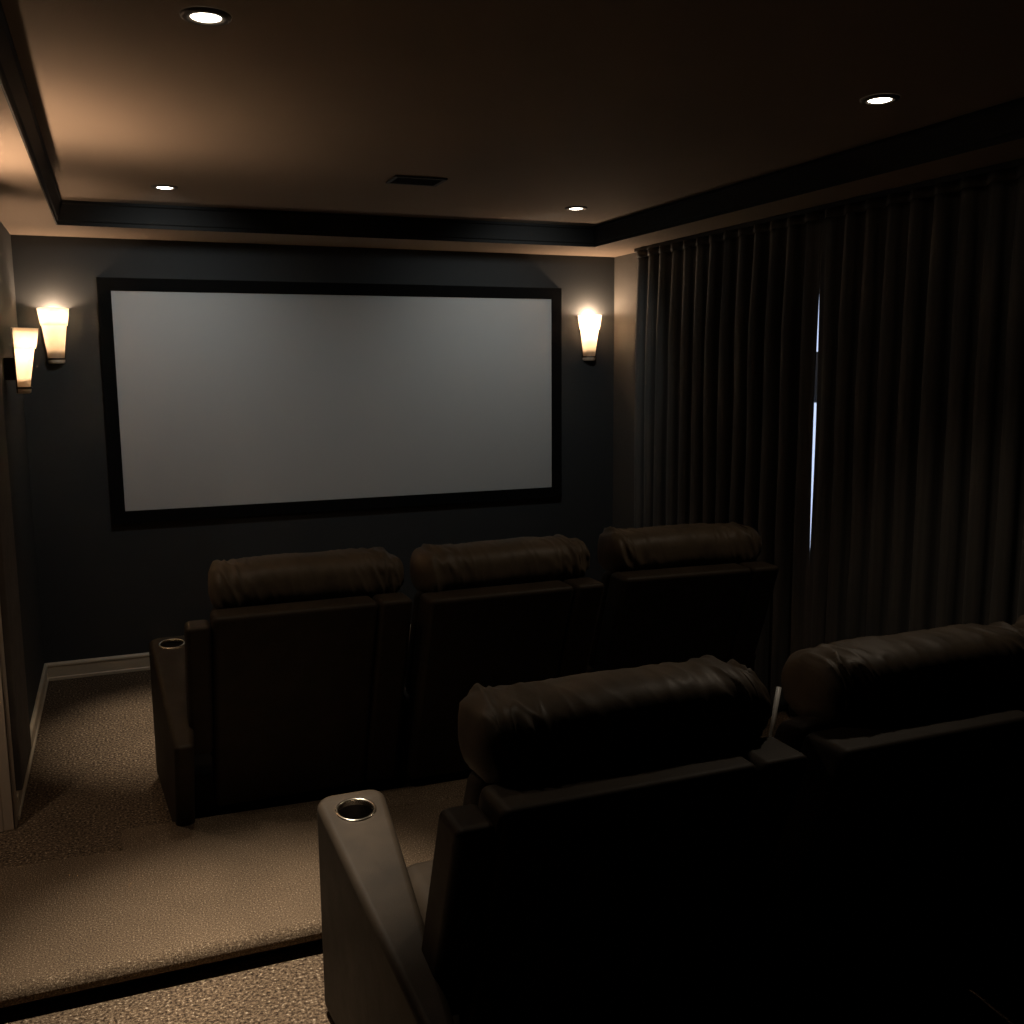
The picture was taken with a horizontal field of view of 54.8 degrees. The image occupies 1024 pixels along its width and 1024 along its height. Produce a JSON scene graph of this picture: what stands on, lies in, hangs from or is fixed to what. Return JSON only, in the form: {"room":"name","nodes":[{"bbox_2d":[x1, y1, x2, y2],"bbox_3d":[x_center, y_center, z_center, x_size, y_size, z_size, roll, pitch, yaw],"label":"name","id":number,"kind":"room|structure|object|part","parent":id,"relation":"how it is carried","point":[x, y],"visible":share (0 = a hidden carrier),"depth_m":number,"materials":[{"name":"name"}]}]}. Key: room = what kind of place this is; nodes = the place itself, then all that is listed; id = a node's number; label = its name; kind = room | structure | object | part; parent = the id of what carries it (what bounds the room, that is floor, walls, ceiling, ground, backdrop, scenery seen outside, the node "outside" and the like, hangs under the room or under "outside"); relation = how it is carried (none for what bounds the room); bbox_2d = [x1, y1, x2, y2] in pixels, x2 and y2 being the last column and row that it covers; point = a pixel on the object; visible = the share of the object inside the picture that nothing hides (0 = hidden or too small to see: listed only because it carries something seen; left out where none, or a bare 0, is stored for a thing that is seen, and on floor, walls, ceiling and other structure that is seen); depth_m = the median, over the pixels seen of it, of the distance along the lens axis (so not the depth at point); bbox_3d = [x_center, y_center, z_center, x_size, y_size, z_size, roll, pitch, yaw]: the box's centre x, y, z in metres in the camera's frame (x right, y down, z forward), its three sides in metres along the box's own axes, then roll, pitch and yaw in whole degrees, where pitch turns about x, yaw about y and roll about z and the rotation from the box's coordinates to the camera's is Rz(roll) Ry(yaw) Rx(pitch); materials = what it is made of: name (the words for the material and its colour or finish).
{"room":"home theater","nodes":[
{"label":"home theater","id":0,"kind":"room"},
{"bbox_2d":[0,221,43,721],"bbox_3d":[-1.756,0.220,1.320,1.416,2.609,8.071,-4,9,-21],"label":"wall","id":1,"kind":"structure","parent":0,"point":[14,414],"depth_m":4.77,"materials":[{"name":"grey paint"}]},
{"bbox_2d":[0,608,17,831],"bbox_3d":[-1.987,0.004,3.522,0.232,2.399,0.092,-4,9,-21],"label":"trim","id":2,"kind":"structure","parent":1,"relation":"attached to","point":[8,798],"depth_m":3.67,"materials":[{"name":"beige paint"}]},
{"bbox_2d":[0,369,31,790],"bbox_3d":[-1.994,-0.094,3.849,0.030,2.299,0.460,-4,9,-21],"label":"trim","id":3,"kind":"structure","parent":1,"relation":"attached to","point":[9,590],"depth_m":3.85,"materials":[{"name":"brown wood"}]},
{"bbox_2d":[3,328,37,393],"bbox_3d":[-2.204,-0.679,4.447,0.141,0.290,0.152,1,9,12],"label":"wall sconce","id":4,"kind":"object","parent":1,"relation":"attached to","point":[18,368],"visible":1,"depth_m":4.42,"materials":[{"name":"white glass"}]},
{"bbox_3d":[-2.193,-0.653,4.461,0.084,0.175,0.124,-4,9,-21],"label":"lamp shade","id":5,"kind":"part","parent":4,"relation":"part of","materials":[{"name":"white glass"}]},
{"bbox_2d":[16,663,48,819],"bbox_3d":[-2.234,1.007,4.624,0.016,0.099,1.851,-4,9,-21],"label":"baseboard","id":6,"kind":"structure","parent":1,"relation":"attached to","point":[41,694],"depth_m":4.63,"materials":[{"name":"beige paint"}]},
{"bbox_2d":[11,235,614,662],"bbox_3d":[-0.982,-0.471,5.987,3.758,2.609,0.120,-4,9,-21],"label":"wall","id":7,"kind":"structure","parent":0,"point":[106,588],"depth_m":5.64,"materials":[{"name":"grey paint"}]},
{"bbox_2d":[37,307,68,363],"bbox_3d":[-2.417,-0.929,5.221,0.156,0.290,0.105,-4,9,-21],"label":"wall sconce","id":8,"kind":"object","parent":7,"relation":"attached to","point":[53,321],"visible":1,"depth_m":5.21,"materials":[{"name":"white glass"}]},
{"bbox_3d":[-2.421,-0.904,5.235,0.124,0.175,0.084,-4,9,-21],"label":"lamp shade","id":9,"kind":"part","parent":8,"relation":"part of","materials":[{"name":"white glass"}]},
{"bbox_2d":[46,624,410,680],"bbox_3d":[-0.947,0.779,6.107,3.518,0.099,0.016,-4,9,-21],"label":"baseboard","id":10,"kind":"structure","parent":7,"relation":"attached to","point":[80,668],"depth_m":5.56,"materials":[{"name":"beige paint"}]},
{"bbox_2d":[96,277,561,523],"bbox_3d":[-0.953,-0.678,5.888,2.730,1.338,0.027,-4,9,-21],"label":"projection screen","id":11,"kind":"object","parent":7,"relation":"attached to","point":[223,398],"visible":1,"depth_m":5.82,"materials":[{"name":"white fabric"}]},
{"bbox_2d":[578,315,601,360],"bbox_3d":[0.516,-1.122,6.375,0.156,0.290,0.105,-4,9,-21],"label":"wall sconce","id":12,"kind":"object","parent":7,"relation":"attached to","point":[589,325],"visible":1,"depth_m":6.36,"materials":[{"name":"white glass"}]},
{"bbox_3d":[0.512,-1.096,6.389,0.124,0.175,0.084,-4,9,-21],"label":"lamp shade","id":13,"kind":"part","parent":12,"relation":"part of","materials":[{"name":"white glass"}]},
{"bbox_2d":[0,0,1023,256],"bbox_3d":[-0.076,-1.078,1.811,4.814,0.210,8.071,-4,9,-21],"label":"ceiling","id":14,"kind":"structure","parent":0,"point":[530,111],"depth_m":3.03,"materials":[{"name":"brown paint"}]},
{"bbox_2d":[151,184,177,189],"bbox_3d":[-1.552,-1.450,4.420,0.116,0.008,0.116,-4,9,-21],"label":"recessed light","id":15,"kind":"object","parent":14,"relation":"in","point":[158,186],"visible":1,"depth_m":4.40,"materials":[{"name":"beige glass"}]},
{"bbox_2d":[180,7,231,26],"bbox_3d":[-0.708,-1.143,2.286,0.116,0.008,0.116,-4,9,-21],"label":"recessed light","id":16,"kind":"object","parent":14,"relation":"in","point":[202,16],"visible":1,"depth_m":2.27,"materials":[{"name":"beige glass"}]},
{"bbox_2d":[386,175,447,186],"bbox_3d":[-0.417,-1.443,4.307,0.230,0.008,0.170,-4,9,-21],"label":"ceiling vent","id":17,"kind":"object","parent":14,"relation":"in","point":[397,179],"visible":1,"depth_m":4.30,"materials":[{"name":"black metal"}]},
{"bbox_2d":[0,0,1023,246],"bbox_3d":[0.457,-1.062,2.038,2.899,0.114,7.089,-4,9,-21],"label":"trim","id":18,"kind":"structure","parent":14,"relation":"attached to","point":[1004,122],"depth_m":4.75,"materials":[{"name":"black paint"}]},
{"bbox_2d":[565,206,586,210],"bbox_3d":[0.330,-1.564,5.097,0.116,0.008,0.116,-4,9,-21],"label":"recessed light","id":19,"kind":"object","parent":14,"relation":"in","point":[570,208],"visible":1,"depth_m":5.08,"materials":[{"name":"beige glass"}]},
{"bbox_2d":[634,158,1023,251],"bbox_3d":[1.868,-1.178,3.189,0.035,0.022,6.030,-4,9,-21],"label":"track","id":20,"kind":"object","parent":14,"relation":"attached to","point":[1015,163],"visible":0.8,"depth_m":4.17,"materials":[{"name":"black metal"}]},
{"bbox_2d":[634,211,823,716],"bbox_3d":[1.075,-0.283,5.355,0.087,2.364,1.709,-4,9,-21],"label":"curtain","id":21,"kind":"object","parent":20,"relation":"hanging from","point":[726,328],"visible":0.69,"depth_m":5.03,"materials":[{"name":"fabric"}]},
{"bbox_2d":[806,164,1023,647],"bbox_3d":[2.189,0.115,2.588,0.090,2.364,4.309,-4,9,-21],"label":"curtain","id":22,"kind":"object","parent":20,"relation":"hanging from","point":[917,523],"visible":0.73,"depth_m":3.91,"materials":[{"name":"fabric"}]},
{"bbox_2d":[860,94,899,105],"bbox_3d":[1.134,-1.269,3.048,0.116,0.008,0.116,-4,9,-21],"label":"recessed light","id":23,"kind":"object","parent":14,"relation":"in","point":[879,99],"visible":1,"depth_m":3.03,"materials":[{"name":"beige glass"}]},
{"bbox_2d":[0,670,1023,1023],"bbox_3d":[-0.056,1.459,2.183,5.054,0.120,8.311,-4,9,-21],"label":"floor","id":24,"kind":"structure","parent":0,"point":[93,775],"depth_m":2.90,"materials":[{"name":"brown carpet"}]},
{"bbox_2d":[0,797,463,1012],"bbox_3d":[-0.528,1.182,3.335,4.812,0.100,0.848,-4,9,-21],"label":"step","id":25,"kind":"structure","parent":24,"relation":"on","point":[76,926],"depth_m":2.97,"materials":[{"name":"brown carpet"}]},
{"bbox_2d":[149,547,412,825],"bbox_3d":[-0.907,0.633,3.799,0.885,1.058,1.034,-4,9,-21],"label":"recliner chair","id":26,"kind":"object","parent":24,"relation":"on","point":[292,690],"visible":0.98,"depth_m":3.45,"materials":[{"name":"black leather"}]},
{"bbox_3d":[-1.241,0.870,3.721,0.178,0.578,0.992,-4,9,-21],"label":"armrest","id":27,"kind":"part","parent":26,"relation":"part of","materials":[{"name":"black leather"}]},
{"bbox_3d":[-1.058,0.600,3.346,0.080,0.504,0.291,-4,9,-21],"label":"panel","id":28,"kind":"part","parent":26,"relation":"part of","materials":[{"name":"black leather"}]},
{"bbox_2d":[211,596,371,611],"bbox_3d":[-0.755,0.511,3.589,0.645,0.477,0.275,-4,9,-21],"label":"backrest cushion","id":29,"kind":"object","parent":26,"relation":"on","point":[278,601],"depth_m":3.38,"materials":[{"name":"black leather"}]},
{"bbox_3d":[-0.785,0.680,3.534,0.548,0.780,0.442,-4,9,-21],"label":"panel","id":30,"kind":"part","parent":26,"relation":"part of","materials":[{"name":"black leather"}]},
{"bbox_3d":[-0.473,0.660,3.656,0.120,0.780,0.444,-4,9,-21],"label":"panel","id":31,"kind":"part","parent":26,"relation":"part of","materials":[{"name":"black leather"}]},
{"bbox_3d":[-0.606,0.813,4.076,0.145,0.577,0.794,-4,9,-21],"label":"armrest","id":32,"kind":"part","parent":26,"relation":"part of","materials":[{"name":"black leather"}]},
{"bbox_2d":[121,778,467,850],"bbox_3d":[-0.281,1.113,3.807,2.280,0.096,0.178,-4,9,-20],"label":"step riser","id":33,"kind":"structure","parent":24,"relation":"on","point":[132,838],"depth_m":3.56,"materials":[{"name":"brown carpet"}]},
{"bbox_2d":[399,534,603,787],"bbox_3d":[-0.132,0.586,4.059,0.745,1.063,1.034,-4,9,-21],"label":"recliner chair","id":34,"kind":"object","parent":24,"relation":"on","point":[510,611],"visible":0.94,"depth_m":3.63,"materials":[{"name":"black leather"}]},
{"bbox_3d":[-0.104,0.642,3.757,0.556,0.780,0.442,-4,9,-21],"label":"panel","id":35,"kind":"part","parent":34,"relation":"part of","materials":[{"name":"black leather"}]},
{"bbox_2d":[405,576,579,694],"bbox_3d":[-0.072,0.473,3.813,0.655,0.477,0.275,-4,9,-21],"label":"backrest cushion","id":36,"kind":"object","parent":34,"relation":"on","point":[415,683],"depth_m":3.66,"materials":[{"name":"black leather"}]},
{"bbox_3d":[0.213,0.621,3.882,0.122,0.780,0.444,-4,9,-21],"label":"panel","id":37,"kind":"part","parent":34,"relation":"part of","materials":[{"name":"black leather"}]},
{"bbox_2d":[317,655,807,1023],"bbox_3d":[0.079,0.839,2.342,0.922,1.059,0.894,-4,9,-21],"label":"recliner chair","id":38,"kind":"object","parent":24,"relation":"on","point":[606,856],"visible":1,"depth_m":2.02,"materials":[{"name":"black leather"}]},
{"bbox_3d":[-0.272,1.077,2.257,0.180,0.577,0.852,-4,9,-21],"label":"armrest","id":39,"kind":"part","parent":38,"relation":"part of","materials":[{"name":"black leather"}]},
{"bbox_2d":[407,860,432,925],"bbox_3d":[0.012,1.026,2.562,0.544,0.185,0.390,-4,9,-21],"label":"seat cushion","id":40,"kind":"object","parent":38,"relation":"on","point":[419,873],"depth_m":2.53,"materials":[{"name":"black leather"}]},
{"bbox_3d":[-0.114,0.798,1.947,0.081,0.504,0.291,-4,9,-21],"label":"panel","id":41,"kind":"part","parent":38,"relation":"part of","materials":[{"name":"black leather"}]},
{"bbox_3d":[0.163,0.878,2.137,0.556,0.780,0.442,-4,9,-21],"label":"panel","id":42,"kind":"part","parent":38,"relation":"part of","materials":[{"name":"black leather"}]},
{"bbox_2d":[463,739,746,805],"bbox_3d":[0.194,0.709,2.192,0.655,0.477,0.275,-4,9,-21],"label":"backrest cushion","id":43,"kind":"object","parent":38,"relation":"on","point":[480,777],"depth_m":1.98,"materials":[{"name":"black leather"}]},
{"bbox_3d":[0.480,0.857,2.261,0.122,0.780,0.444,-4,9,-21],"label":"panel","id":44,"kind":"part","parent":38,"relation":"part of","materials":[{"name":"black leather"}]},
{"bbox_2d":[586,522,780,736],"bbox_3d":[0.653,0.530,4.379,0.849,1.069,1.051,-3,9,-17],"label":"recliner chair","id":45,"kind":"object","parent":24,"relation":"on","point":[679,593],"visible":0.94,"depth_m":3.92,"materials":[{"name":"black leather"}]},
{"bbox_2d":[588,561,750,668],"bbox_3d":[0.658,0.422,4.122,0.655,0.477,0.275,-3,9,-17],"label":"backrest cushion","id":46,"kind":"object","parent":45,"relation":"on","point":[602,656],"depth_m":3.98,"materials":[{"name":"black leather"}]},
{"bbox_3d":[0.621,0.591,4.069,0.556,0.780,0.442,-3,9,-17],"label":"panel","id":47,"kind":"part","parent":45,"relation":"part of","materials":[{"name":"black leather"}]},
{"bbox_3d":[0.946,0.573,4.172,0.122,0.780,0.444,-3,9,-17],"label":"panel","id":48,"kind":"part","parent":45,"relation":"part of","materials":[{"name":"black leather"}]},
{"bbox_3d":[1.108,0.877,4.238,0.096,0.258,0.022,-3,9,-17],"label":"recline lever","id":49,"kind":"part","parent":45,"relation":"part of","materials":[{"name":"metal"}]},
{"bbox_2d":[722,621,1023,1023],"bbox_3d":[0.867,0.789,2.630,0.772,1.062,0.910,-4,9,-21],"label":"recliner chair","id":50,"kind":"object","parent":24,"relation":"on","point":[904,826],"visible":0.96,"depth_m":2.30,"materials":[{"name":"black leather"}]},
{"bbox_2d":[774,698,1004,751],"bbox_3d":[0.895,0.665,2.452,0.655,0.477,0.275,-4,9,-21],"label":"backrest cushion","id":51,"kind":"object","parent":50,"relation":"on","point":[793,732],"depth_m":2.23,"materials":[{"name":"black leather"}]},
{"bbox_3d":[1.206,0.812,2.531,0.178,0.780,0.444,-4,9,-21],"label":"panel","id":52,"kind":"part","parent":50,"relation":"part of","materials":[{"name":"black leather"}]},
{"bbox_2d":[951,615,1023,973],"bbox_3d":[1.560,0.743,2.898,0.745,1.063,0.894,-4,9,-21],"label":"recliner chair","id":53,"kind":"object","parent":24,"relation":"on","point":[999,936],"visible":0.06,"depth_m":2.70,"materials":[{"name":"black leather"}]},
{"bbox_3d":[1.562,0.790,2.660,0.556,0.780,0.442,-4,9,-21],"label":"panel","id":54,"kind":"part","parent":53,"relation":"part of","materials":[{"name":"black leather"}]},
{"bbox_2d":[613,252,637,528],"bbox_3d":[2.225,-0.041,2.887,0.120,2.609,8.071,-4,9,-21],"label":"wall","id":55,"kind":"structure","parent":0,"point":[625,266],"depth_m":6.40,"materials":[{"name":"beige paint"}]},
{"bbox_2d":[810,310,818,540],"bbox_3d":[1.459,-0.433,4.768,0.060,1.310,1.200,-4,9,-21],"label":"window","id":56,"kind":"structure","parent":55,"relation":"in","point":[815,396],"depth_m":4.76,"materials":[{"name":"white glass"}]},
{"bbox_3d":[1.459,-0.433,4.768,0.060,1.310,1.200,-4,9,-21],"label":"frame","id":57,"kind":"part","parent":56,"relation":"part of","materials":[{"name":"black paint"}]}
]}

